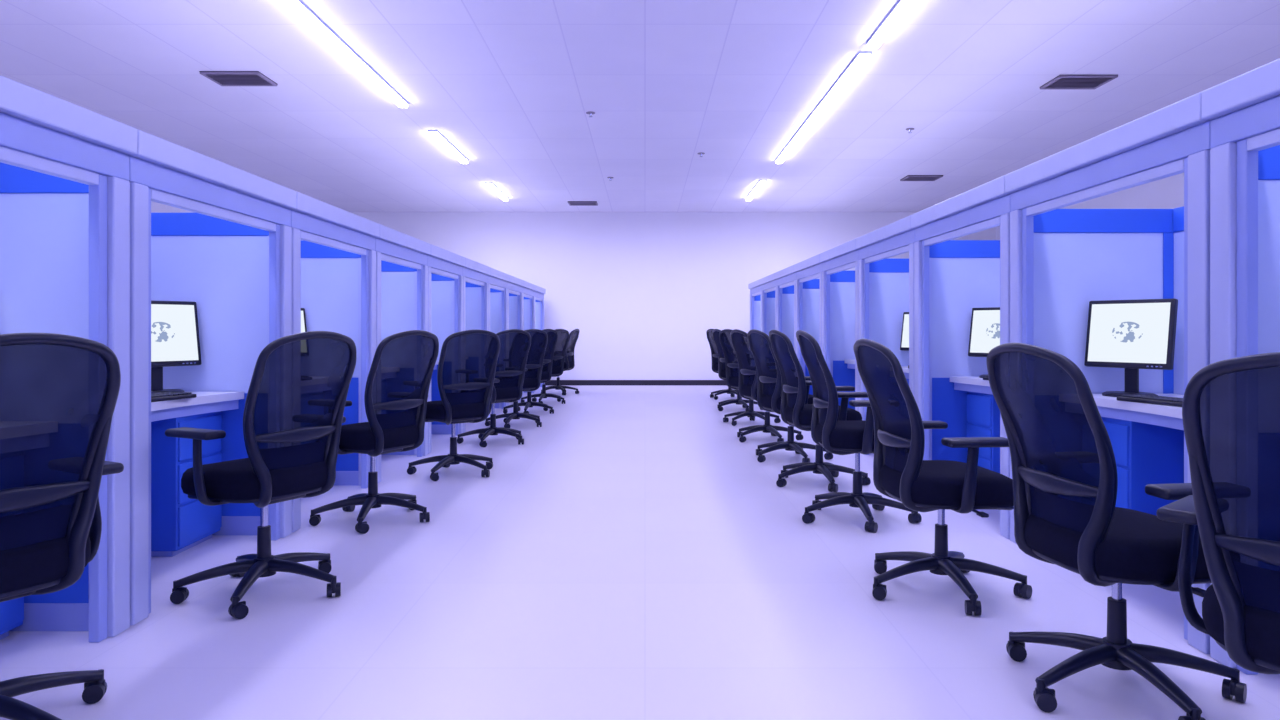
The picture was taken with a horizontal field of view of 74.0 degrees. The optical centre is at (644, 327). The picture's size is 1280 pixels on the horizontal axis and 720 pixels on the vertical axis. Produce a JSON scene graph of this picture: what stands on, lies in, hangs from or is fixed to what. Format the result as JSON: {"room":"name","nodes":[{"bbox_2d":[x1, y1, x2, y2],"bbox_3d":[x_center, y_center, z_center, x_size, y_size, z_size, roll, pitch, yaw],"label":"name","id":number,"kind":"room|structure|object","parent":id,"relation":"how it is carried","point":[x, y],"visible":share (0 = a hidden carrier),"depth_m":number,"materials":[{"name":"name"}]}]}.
{"room":"open-plan office","nodes":[
{"label":"open-plan office","id":0,"kind":"room"},
{"bbox_2d":[151,201,194,212],"bbox_3d":[-6.650,-0.550,6.500,0.100,3.260,19.000,0,0,0],"label":"wall","id":1,"kind":"structure","parent":0,"point":[156,207],"depth_m":11.68,"materials":[{"name":"paint"}]},
{"bbox_2d":[0,385,1279,719],"bbox_3d":[0.000,1.130,6.500,13.200,0.100,19.000,0,0,0],"label":"floor","id":2,"kind":"structure","parent":0,"point":[633,558],"depth_m":3.26,"materials":[{"name":"plastic"}]},
{"bbox_2d":[0,597,23,639],"bbox_3d":[-2.366,0.705,2.364,0.572,0.750,1.296,0,0,0],"label":"desk","id":3,"kind":"object","parent":2,"relation":"on","point":[11,611],"visible":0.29,"depth_m":2.94,"materials":[{"name":"laminate"}]},
{"bbox_2d":[0,333,123,719],"bbox_3d":[-1.718,0.545,2.196,0.631,1.069,0.705,0,0,15],"label":"office chair","id":4,"kind":"object","parent":2,"relation":"on","point":[59,393],"visible":1,"depth_m":2.15,"materials":[{"name":"fabric"}]},
{"bbox_2d":[0,75,136,641],"bbox_3d":[-2.265,0.180,2.370,0.870,1.800,1.398,0,0,0],"label":"booth","id":5,"kind":"object","parent":2,"relation":"on","point":[65,184],"visible":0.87,"depth_m":3.02,"materials":[{"name":"paint"}]},
{"bbox_2d":[151,392,243,556],"bbox_3d":[-2.366,0.705,3.764,0.572,0.750,1.296,0,0,0],"label":"desk","id":6,"kind":"object","parent":2,"relation":"on","point":[179,523],"visible":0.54,"depth_m":4.01,"materials":[{"name":"laminate"}]},
{"bbox_2d":[151,392,195,401],"bbox_3d":[-2.250,0.317,3.830,0.150,0.026,0.440,0,0,15],"label":"keyboard","id":7,"kind":"object","parent":6,"relation":"on","point":[165,396],"visible":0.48,"depth_m":3.90,"materials":[{"name":"plastic"}]},
{"bbox_2d":[151,300,200,393],"bbox_3d":[-2.417,0.097,4.220,0.180,0.466,0.410,0,0,30],"label":"computer monitor","id":8,"kind":"object","parent":6,"relation":"on","point":[175,341],"visible":0.61,"depth_m":4.26,"materials":[{"name":"plastic"}]},
{"bbox_2d":[129,129,295,624],"bbox_3d":[-2.265,0.180,3.770,0.870,1.800,1.398,0,0,0],"label":"booth","id":9,"kind":"object","parent":2,"relation":"on","point":[231,257],"visible":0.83,"depth_m":4.38,"materials":[{"name":"paint"}]},
{"bbox_2d":[165,331,356,618],"bbox_3d":[-1.522,0.545,3.467,0.631,1.069,0.705,0,0,13],"label":"office chair","id":10,"kind":"object","parent":2,"relation":"on","point":[293,418],"visible":1,"depth_m":3.32,"materials":[{"name":"fabric"}]},
{"bbox_2d":[291,191,379,532],"bbox_3d":[-2.265,0.180,5.170,0.870,1.800,1.398,0,0,0],"label":"booth","id":11,"kind":"object","parent":2,"relation":"on","point":[334,253],"visible":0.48,"depth_m":5.82,"materials":[{"name":"paint"}]},
{"bbox_2d":[309,330,438,533],"bbox_3d":[-1.497,0.545,4.777,0.631,1.069,0.705,0,0,13],"label":"office chair","id":12,"kind":"object","parent":2,"relation":"on","point":[403,363],"visible":0.93,"depth_m":4.64,"materials":[{"name":"fabric"}]},
{"bbox_2d":[375,224,430,482],"bbox_3d":[-2.265,0.180,6.570,0.870,1.800,1.398,0,0,0],"label":"booth","id":13,"kind":"object","parent":2,"relation":"on","point":[401,258],"visible":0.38,"depth_m":7.22,"materials":[{"name":"paint"}]},
{"bbox_2d":[427,244,464,453],"bbox_3d":[-2.265,0.180,7.970,0.870,1.800,1.398,0,0,0],"label":"booth","id":14,"kind":"object","parent":2,"relation":"on","point":[445,268],"visible":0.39,"depth_m":8.62,"materials":[{"name":"paint"}]},
{"bbox_2d":[407,330,499,480],"bbox_3d":[-1.391,0.545,6.286,0.631,1.069,0.705,0,0,33],"label":"office chair","id":15,"kind":"object","parent":2,"relation":"on","point":[467,364],"visible":0.9,"depth_m":6.12,"materials":[{"name":"fabric"}]},
{"bbox_2d":[463,258,489,432],"bbox_3d":[-2.265,0.180,9.370,0.870,1.800,1.398,0,0,0],"label":"booth","id":16,"kind":"object","parent":2,"relation":"on","point":[475,274],"visible":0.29,"depth_m":9.96,"materials":[{"name":"laminate"}]},
{"bbox_2d":[457,329,530,446],"bbox_3d":[-1.399,0.545,7.989,0.631,1.069,0.705,0,0,27],"label":"office chair","id":17,"kind":"object","parent":2,"relation":"on","point":[515,344],"visible":0.79,"depth_m":7.88,"materials":[{"name":"fabric"}]},
{"bbox_2d":[488,267,508,417],"bbox_3d":[-2.265,0.180,10.770,0.870,1.800,1.398,0,0,0],"label":"booth","id":18,"kind":"object","parent":2,"relation":"on","point":[497,280],"visible":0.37,"depth_m":11.37,"materials":[{"name":"paint"}]},
{"bbox_2d":[507,275,523,405],"bbox_3d":[-2.265,0.180,12.170,0.870,1.800,1.398,0,0,0],"label":"booth","id":19,"kind":"object","parent":2,"relation":"on","point":[514,286],"visible":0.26,"depth_m":12.76,"materials":[{"name":"laminate"}]},
{"bbox_2d":[485,329,547,427],"bbox_3d":[-1.400,0.545,9.388,0.631,1.069,0.705,0,0,29],"label":"office chair","id":20,"kind":"object","parent":2,"relation":"on","point":[534,364],"visible":0.64,"depth_m":9.31,"materials":[{"name":"fabric"}]},
{"bbox_2d":[522,281,535,396],"bbox_3d":[-2.265,0.180,13.570,0.870,1.800,1.398,0,0,0],"label":"booth","id":21,"kind":"object","parent":2,"relation":"on","point":[528,290],"visible":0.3,"depth_m":14.14,"materials":[{"name":"paint"}]},
{"bbox_2d":[503,329,557,413],"bbox_3d":[-1.438,0.545,10.793,0.631,1.069,0.705,0,0,20],"label":"office chair","id":22,"kind":"object","parent":2,"relation":"on","point":[552,334],"visible":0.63,"depth_m":10.74,"materials":[{"name":"fabric"}]},
{"bbox_2d":[534,285,545,386],"bbox_3d":[-2.265,0.180,14.970,0.870,1.800,1.398,0,0,0],"label":"booth","id":23,"kind":"object","parent":2,"relation":"on","point":[539,293],"visible":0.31,"depth_m":15.52,"materials":[{"name":"paint"}]},
{"bbox_2d":[521,329,568,403],"bbox_3d":[-1.419,0.545,12.191,0.631,1.069,0.705,0,0,23],"label":"office chair","id":24,"kind":"object","parent":2,"relation":"on","point":[563,335],"visible":0.62,"depth_m":12.13,"materials":[{"name":"fabric"}]},
{"bbox_2d":[541,329,579,394],"bbox_3d":[-1.388,0.545,13.906,0.631,1.069,0.705,0,0,-3],"label":"office chair","id":25,"kind":"object","parent":2,"relation":"on","point":[569,363],"visible":0.62,"depth_m":13.81,"materials":[{"name":"fabric"}]},
{"bbox_2d":[706,329,741,399],"bbox_3d":[1.277,0.545,12.976,0.631,1.069,0.705,0,0,-39],"label":"office chair","id":26,"kind":"object","parent":2,"relation":"on","point":[714,354],"visible":0.41,"depth_m":12.98,"materials":[{"name":"fabric"}]},
{"bbox_2d":[712,329,762,410],"bbox_3d":[1.214,0.545,11.180,0.631,1.069,0.705,0,0,-31],"label":"office chair","id":27,"kind":"object","parent":2,"relation":"on","point":[721,368],"visible":0.54,"depth_m":11.17,"materials":[{"name":"fabric"}]},
{"bbox_2d":[719,329,780,425],"bbox_3d":[1.179,0.545,9.575,0.631,1.069,0.705,0,0,-43],"label":"office chair","id":28,"kind":"object","parent":2,"relation":"on","point":[731,362],"visible":0.56,"depth_m":9.57,"materials":[{"name":"fabric"}]},
{"bbox_2d":[748,279,761,330],"bbox_3d":[2.265,0.150,14.275,0.870,1.860,1.528,0,0,0],"label":"booth","id":29,"kind":"object","parent":2,"relation":"on","point":[755,288],"visible":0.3,"depth_m":14.94,"materials":[{"name":"paint"}]},
{"bbox_2d":[730,329,802,441],"bbox_3d":[1.154,0.545,8.180,0.631,1.069,0.705,0,0,-31],"label":"office chair","id":30,"kind":"object","parent":2,"relation":"on","point":[739,339],"visible":0.69,"depth_m":8.12,"materials":[{"name":"fabric"}]},
{"bbox_2d":[760,273,776,335],"bbox_3d":[2.265,0.150,12.745,0.870,1.860,1.528,0,0,0],"label":"booth","id":31,"kind":"object","parent":2,"relation":"on","point":[769,283],"visible":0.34,"depth_m":13.36,"materials":[{"name":"paint"}]},
{"bbox_2d":[775,265,795,352],"bbox_3d":[2.265,0.150,11.215,0.870,1.860,1.528,0,0,0],"label":"booth","id":32,"kind":"object","parent":2,"relation":"on","point":[786,278],"visible":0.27,"depth_m":11.88,"materials":[{"name":"paint"}]},
{"bbox_2d":[747,329,832,461],"bbox_3d":[1.174,0.545,6.981,0.631,1.069,0.705,0,0,-29],"label":"office chair","id":33,"kind":"object","parent":2,"relation":"on","point":[769,382],"visible":0.77,"depth_m":6.90,"materials":[{"name":"fabric"}]},
{"bbox_2d":[794,254,821,394],"bbox_3d":[2.265,0.150,9.685,0.870,1.860,1.528,0,0,0],"label":"booth","id":34,"kind":"object","parent":2,"relation":"on","point":[808,287],"visible":0.27,"depth_m":10.39,"materials":[{"name":"paint"}]},
{"bbox_2d":[769,330,870,491],"bbox_3d":[1.181,0.545,5.885,0.631,1.069,0.705,0,0,-21],"label":"office chair","id":35,"kind":"object","parent":2,"relation":"on","point":[796,411],"visible":0.8,"depth_m":5.79,"materials":[{"name":"fabric"}]},
{"bbox_2d":[820,239,858,410],"bbox_3d":[2.265,0.150,8.155,0.870,1.860,1.528,0,0,0],"label":"booth","id":36,"kind":"object","parent":2,"relation":"on","point":[839,286],"visible":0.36,"depth_m":8.87,"materials":[{"name":"paint"}]},
{"bbox_2d":[845,360,854,368],"bbox_3d":[2.366,0.705,8.149,0.572,0.750,1.426,0,0,0],"label":"desk","id":37,"kind":"object","parent":2,"relation":"on","point":[850,363],"visible":0.03,"depth_m":8.75,"materials":[{"name":"laminate"}]},
{"bbox_2d":[796,330,921,532],"bbox_3d":[1.170,0.545,4.788,0.631,1.069,0.705,0,0,-15],"label":"office chair","id":38,"kind":"object","parent":2,"relation":"on","point":[840,437],"visible":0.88,"depth_m":4.69,"materials":[{"name":"fabric"}]},
{"bbox_2d":[856,215,914,454],"bbox_3d":[2.265,0.150,6.625,0.870,1.860,1.528,0,0,0],"label":"booth","id":39,"kind":"object","parent":2,"relation":"on","point":[885,286],"visible":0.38,"depth_m":7.34,"materials":[{"name":"paint"}]},
{"bbox_2d":[901,366,908,384],"bbox_3d":[2.366,0.705,6.619,0.572,0.750,1.426,0,0,0],"label":"desk","id":40,"kind":"object","parent":2,"relation":"on","point":[905,368],"visible":0.02,"depth_m":7.04,"materials":[{"name":"laminate"}]},
{"bbox_2d":[900,312,908,365],"bbox_3d":[2.317,0.097,7.111,0.180,0.466,0.410,0,0,-32],"label":"computer monitor","id":41,"kind":"object","parent":40,"relation":"on","point":[904,345],"visible":0.07,"depth_m":7.24,"materials":[{"name":"plastic"}]},
{"bbox_2d":[853,339,1031,615],"bbox_3d":[1.212,0.561,3.499,0.665,1.037,0.676,0,0,-4],"label":"office chair","id":42,"kind":"object","parent":2,"relation":"on","point":[901,473],"visible":0.99,"depth_m":3.37,"materials":[{"name":"fabric"}]},
{"bbox_2d":[950,376,999,472],"bbox_3d":[2.366,0.705,5.089,0.572,0.750,1.426,0,0,0],"label":"desk","id":43,"kind":"object","parent":2,"relation":"on","point":[983,412],"visible":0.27,"depth_m":5.50,"materials":[{"name":"laminate"}]},
{"bbox_2d":[968,307,999,377],"bbox_3d":[2.317,0.097,5.581,0.180,0.466,0.410,0,0,-32],"label":"computer monitor","id":44,"kind":"object","parent":43,"relation":"on","point":[985,322],"visible":0.33,"depth_m":5.64,"materials":[{"name":"plastic"}]},
{"bbox_2d":[911,175,1174,538],"bbox_3d":[2.265,0.150,5.095,0.870,1.860,1.528,0,0,0],"label":"booth","id":45,"kind":"object","parent":2,"relation":"on","point":[952,278],"visible":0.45,"depth_m":5.81,"materials":[{"name":"paint"}]},
{"bbox_2d":[1005,92,1210,653],"bbox_3d":[2.265,0.150,3.565,0.870,1.860,1.528,0,0,0],"label":"booth","id":46,"kind":"object","parent":2,"relation":"on","point":[1062,261],"visible":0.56,"depth_m":4.21,"materials":[{"name":"laminate"}]},
{"bbox_2d":[986,343,1246,719],"bbox_3d":[1.402,0.561,2.539,0.665,1.037,0.676,0,0,-8],"label":"office chair","id":47,"kind":"object","parent":2,"relation":"on","point":[1065,479],"visible":0.94,"depth_m":2.43,"materials":[{"name":"fabric"}]},
{"bbox_2d":[1092,394,1183,515],"bbox_3d":[2.366,0.705,3.559,0.572,0.750,1.426,0,0,0],"label":"desk","id":48,"kind":"object","parent":2,"relation":"on","point":[1147,440],"visible":0.26,"depth_m":3.85,"materials":[{"name":"laminate"}]},
{"bbox_2d":[1084,298,1177,396],"bbox_3d":[2.327,0.097,4.081,0.180,0.466,0.410,0,0,-32],"label":"computer monitor","id":49,"kind":"object","parent":48,"relation":"on","point":[1131,335],"visible":0.94,"depth_m":4.06,"materials":[{"name":"plastic"}]},
{"bbox_2d":[1117,394,1182,406],"bbox_3d":[2.270,0.317,3.670,0.150,0.026,0.440,0,0,-15],"label":"keyboard","id":50,"kind":"object","parent":48,"relation":"on","point":[1148,399],"visible":0.6,"depth_m":3.70,"materials":[{"name":"plastic"}]},
{"bbox_2d":[1156,352,1279,673],"bbox_3d":[1.484,0.561,1.795,0.665,1.037,0.676,0,0,-42],"label":"office chair","id":51,"kind":"object","parent":2,"relation":"on","point":[1231,407],"visible":1,"depth_m":1.76,"materials":[{"name":"fabric"}]},
{"bbox_2d":[1202,58,1279,674],"bbox_3d":[2.265,0.150,2.035,0.870,1.860,1.528,0,0,0],"label":"booth","id":52,"kind":"object","parent":2,"relation":"on","point":[1243,111],"visible":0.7,"depth_m":2.70,"materials":[{"name":"laminate"}]},
{"bbox_3d":[-2.366,0.705,5.164,0.572,0.750,1.296,0,0,0],"label":"desk","id":53,"kind":"object","parent":2,"relation":"on","visible":0},
{"bbox_2d":[301,308,306,332],"bbox_3d":[-2.417,0.097,5.620,0.180,0.466,0.410,0,0,30],"label":"computer monitor","id":54,"kind":"object","parent":53,"relation":"on","point":[303,319],"visible":0.06,"depth_m":5.77,"materials":[{"name":"plastic"}]},
{"bbox_2d":[0,0,1279,211],"bbox_3d":[0.000,-2.230,6.500,13.200,0.100,19.000,0,0,0],"label":"ceiling","id":55,"kind":"structure","parent":0,"point":[512,85],"depth_m":7.74,"materials":[{"name":"paint"}]},
{"bbox_2d":[199,71,277,85],"bbox_3d":[-3.530,-2.167,7.400,0.500,0.024,0.380,0,0,0],"label":"ceiling vent","id":56,"kind":"object","parent":55,"relation":"attached to","point":[223,78],"depth_m":7.37,"materials":[{"name":"grey metal"}]},
{"bbox_2d":[281,0,408,107],"bbox_3d":[-2.340,-2.159,5.275,0.100,0.042,5.950,0,0,0],"label":"strip light","id":57,"kind":"object","parent":55,"relation":"attached to","point":[298,7],"depth_m":6.52,"materials":[{"name":"white plastic"}]},
{"bbox_2d":[428,130,468,162],"bbox_3d":[-2.340,-2.159,10.200,0.100,0.042,1.700,0,0,0],"label":"strip light","id":58,"kind":"object","parent":55,"relation":"attached to","point":[435,134],"depth_m":10.01,"materials":[{"name":"white plastic"}]},
{"bbox_2d":[485,182,508,200],"bbox_3d":[-2.340,-2.159,13.500,0.100,0.042,1.600,0,0,0],"label":"strip light","id":59,"kind":"object","parent":55,"relation":"attached to","point":[498,192],"depth_m":13.36,"materials":[{"name":"white plastic"}]},
{"bbox_2d":[568,201,597,205],"bbox_3d":[-1.080,-2.167,14.800,0.500,0.024,0.380,0,0,0],"label":"ceiling vent","id":60,"kind":"object","parent":55,"relation":"attached to","point":[572,203],"depth_m":14.75,"materials":[{"name":"grey metal"}]},
{"bbox_2d":[745,180,766,200],"bbox_3d":[1.740,-2.159,13.400,0.100,0.042,1.800,0,0,0],"label":"strip light","id":61,"kind":"object","parent":55,"relation":"attached to","point":[760,184],"depth_m":13.21,"materials":[{"name":"white plastic"}]},
{"bbox_2d":[775,51,871,162],"bbox_3d":[1.740,-2.159,8.875,0.100,0.042,4.350,0,0,0],"label":"strip light","id":62,"kind":"object","parent":55,"relation":"attached to","point":[862,57],"depth_m":8.00,"materials":[{"name":"white plastic"}]},
{"bbox_2d":[866,0,916,47],"bbox_3d":[1.740,-2.159,4.400,0.100,0.042,4.200,0,0,0],"label":"strip light","id":63,"kind":"object","parent":55,"relation":"attached to","point":[902,7],"depth_m":5.97,"materials":[{"name":"white plastic"}]},
{"bbox_2d":[900,175,942,180],"bbox_3d":[4.000,-2.167,12.300,0.500,0.024,0.380,0,0,0],"label":"ceiling vent","id":64,"kind":"object","parent":55,"relation":"attached to","point":[909,177],"depth_m":12.25,"materials":[{"name":"grey metal"}]},
{"bbox_2d":[1040,75,1117,88],"bbox_3d":[3.820,-2.167,7.500,0.500,0.024,0.380,0,0,0],"label":"ceiling vent","id":65,"kind":"object","parent":55,"relation":"attached to","point":[1061,81],"depth_m":7.45,"materials":[{"name":"grey metal"}]},
{"bbox_2d":[350,212,995,379],"bbox_3d":[0.000,-0.550,16.050,13.200,3.260,0.100,0,0,0],"label":"wall","id":66,"kind":"structure","parent":0,"point":[643,291],"depth_m":16.00,"materials":[{"name":"paint"}]},
{"bbox_2d":[545,380,726,384],"bbox_3d":[0.000,1.030,15.992,13.200,0.100,0.015,0,0,0],"label":"baseboard","id":67,"kind":"structure","parent":66,"relation":"attached to","point":[551,382],"depth_m":15.99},
{"bbox_2d":[996,173,1183,239],"bbox_3d":[6.650,-0.550,6.500,0.100,3.260,19.000,0,0,0],"label":"wall","id":68,"kind":"structure","parent":0,"point":[1165,193],"depth_m":11.21,"materials":[{"name":"paint"}]}
]}

